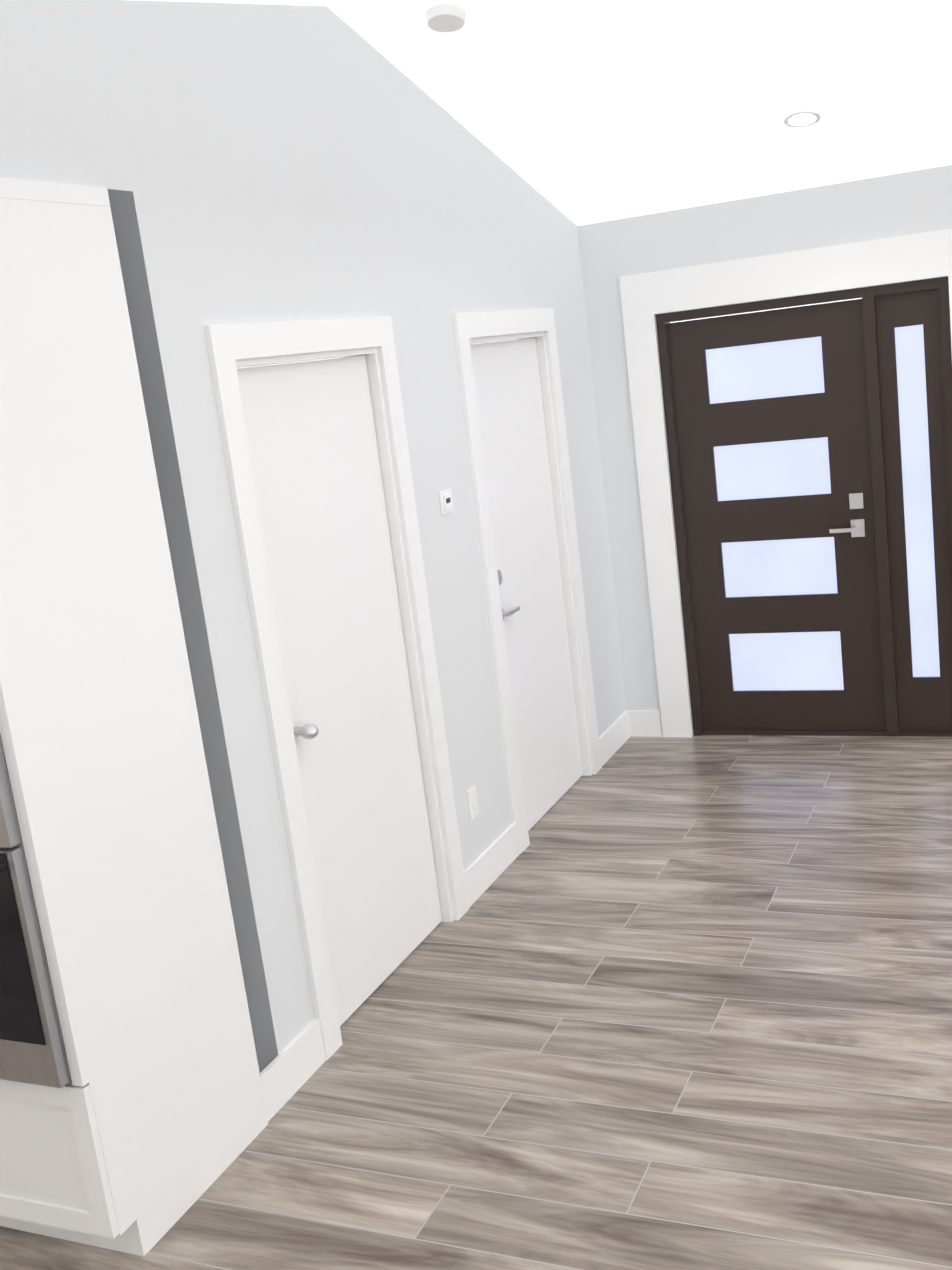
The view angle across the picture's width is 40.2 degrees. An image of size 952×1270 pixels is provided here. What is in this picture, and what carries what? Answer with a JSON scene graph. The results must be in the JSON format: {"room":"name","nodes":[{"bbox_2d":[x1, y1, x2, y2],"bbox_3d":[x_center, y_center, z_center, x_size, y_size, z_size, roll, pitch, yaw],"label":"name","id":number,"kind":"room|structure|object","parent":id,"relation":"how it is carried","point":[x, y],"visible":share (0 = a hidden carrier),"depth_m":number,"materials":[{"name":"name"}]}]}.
{"room":"entrance hall","nodes":[
{"label":"entrance hall","id":0,"kind":"room"},
{"bbox_2d":[107,189,277,1072],"bbox_3d":[-1.804,0.160,3.861,2.400,2.460,0.127,-2,13,24],"label":"wall","id":1,"kind":"structure","parent":0,"point":[180,584],"depth_m":3.34,"materials":[{"name":"paint"}]},
{"bbox_2d":[0,0,625,1071],"bbox_3d":[-0.625,-0.280,3.729,0.120,3.085,6.120,-2,13,24],"label":"wall","id":2,"kind":"structure","parent":0,"point":[262,162],"depth_m":3.77,"materials":[{"name":"grey paint"}]},
{"bbox_2d":[260,1019,325,1121],"bbox_3d":[-0.523,1.233,3.700,0.014,0.135,0.323,-2,13,24],"label":"baseboard","id":3,"kind":"structure","parent":2,"relation":"attached to","point":[291,1068],"depth_m":3.69,"materials":[{"name":"white wood"}]},
{"bbox_2d":[204,316,468,1059],"bbox_3d":[-0.425,0.100,4.126,0.138,2.135,1.050,-2,13,24],"label":"door frame","id":4,"kind":"structure","parent":2,"relation":"attached to","point":[230,347],"depth_m":3.87,"materials":[{"name":"white wood"}]},
{"bbox_2d":[237,355,441,1025],"bbox_3d":[-0.388,0.152,4.123,0.114,2.009,0.814,-2,13,24],"label":"hall door","id":5,"kind":"structure","parent":2,"relation":"in","point":[313,445],"depth_m":4.11,"materials":[{"name":"white wood"}]},
{"bbox_2d":[438,488,453,515],"bbox_3d":[-0.105,-0.484,4.728,0.012,0.085,0.100,-2,13,24],"label":"thermostat","id":6,"kind":"object","parent":2,"relation":"attached to","point":[446,502],"visible":1,"depth_m":4.71,"materials":[{"name":"white plastic"}]},
{"bbox_2d":[466,785,478,820],"bbox_3d":[-0.011,0.627,4.873,0.008,0.115,0.072,-2,13,24],"label":"outlet","id":7,"kind":"object","parent":2,"relation":"attached to","point":[472,802],"visible":1,"depth_m":4.86,"materials":[{"name":"white plastic"}]},
{"bbox_2d":[464,822,519,907],"bbox_3d":[0.061,0.880,5.010,0.014,0.135,0.530,-2,13,24],"label":"baseboard","id":8,"kind":"structure","parent":2,"relation":"attached to","point":[479,875],"depth_m":4.99,"materials":[{"name":"white wood"}]},
{"bbox_2d":[470,338,582,830],"bbox_3d":[0.224,-0.226,5.530,0.087,2.009,0.814,-2,13,24],"label":"hall door","id":9,"kind":"structure","parent":2,"relation":"in","point":[513,433],"depth_m":5.54,"materials":[{"name":"white wood"}]},
{"bbox_2d":[452,308,601,852],"bbox_3d":[0.199,-0.278,5.527,0.138,2.135,1.050,-2,13,24],"label":"door frame","id":10,"kind":"structure","parent":2,"relation":"attached to","point":[469,328],"depth_m":5.51,"materials":[{"name":"white wood"}]},
{"bbox_2d":[599,710,639,765],"bbox_3d":[0.690,0.506,6.390,0.040,0.135,0.495,-2,13,24],"label":"baseboard","id":11,"kind":"structure","parent":2,"relation":"attached to","point":[627,725],"depth_m":6.45,"materials":[{"name":"white wood"}]},
{"bbox_2d":[0,735,951,1269],"bbox_3d":[0.427,1.436,2.528,10.400,0.001,8.400,-2,13,24],"label":"floor","id":12,"kind":"structure","parent":0,"point":[662,1003],"depth_m":3.66,"materials":[{"name":"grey wood"}]},
{"bbox_2d":[0,177,267,1255],"bbox_3d":[-1.220,0.233,3.184,0.820,2.458,0.658,-2,13,24],"label":"tall cabinet","id":13,"kind":"object","parent":12,"relation":"on","point":[132,1113],"visible":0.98,"depth_m":2.96,"materials":[{"name":"white wood"}]},
{"bbox_2d":[135,0,951,225],"bbox_3d":[-0.619,-0.823,0.355,10.400,0.620,12.000,-2,13,24],"label":"ceiling","id":14,"kind":"structure","parent":0,"point":[580,112],"depth_m":4.66,"materials":[{"name":"white paint"}]},
{"bbox_2d":[425,4,465,32],"bbox_3d":[-0.094,-1.942,4.104,0.130,0.060,0.126,-2,13,24],"label":"smoke detector","id":15,"kind":"object","parent":14,"relation":"attached to","point":[445,18],"visible":1,"depth_m":4.07,"materials":[{"name":"white plastic"}]},
{"bbox_2d":[784,111,820,126],"bbox_3d":[1.235,-1.953,4.929,0.136,0.040,0.133,-2,13,24],"label":"recessed light","id":16,"kind":"object","parent":14,"relation":"in","point":[802,119],"visible":1,"depth_m":4.92,"materials":[{"name":"grey plastic"}]},
{"bbox_2d":[577,165,951,735],"bbox_3d":[3.632,-0.806,5.073,6.550,2.520,0.120,-2,13,24],"label":"wall","id":17,"kind":"structure","parent":0,"point":[881,207],"depth_m":6.02,"materials":[{"name":"grey paint"}]},
{"bbox_2d":[619,228,951,736],"bbox_3d":[1.531,-0.602,5.986,1.590,2.250,0.020,-2,13,24],"label":"door frame","id":18,"kind":"structure","parent":17,"relation":"attached to","point":[646,298],"depth_m":6.05,"materials":[{"name":"white wood"}]},
{"bbox_2d":[656,276,951,736],"bbox_3d":[1.562,-0.520,6.050,1.286,2.058,0.120,-2,13,24],"label":"entry door","id":19,"kind":"structure","parent":17,"relation":"in","point":[810,454],"depth_m":6.04,"materials":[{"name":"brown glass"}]}
]}

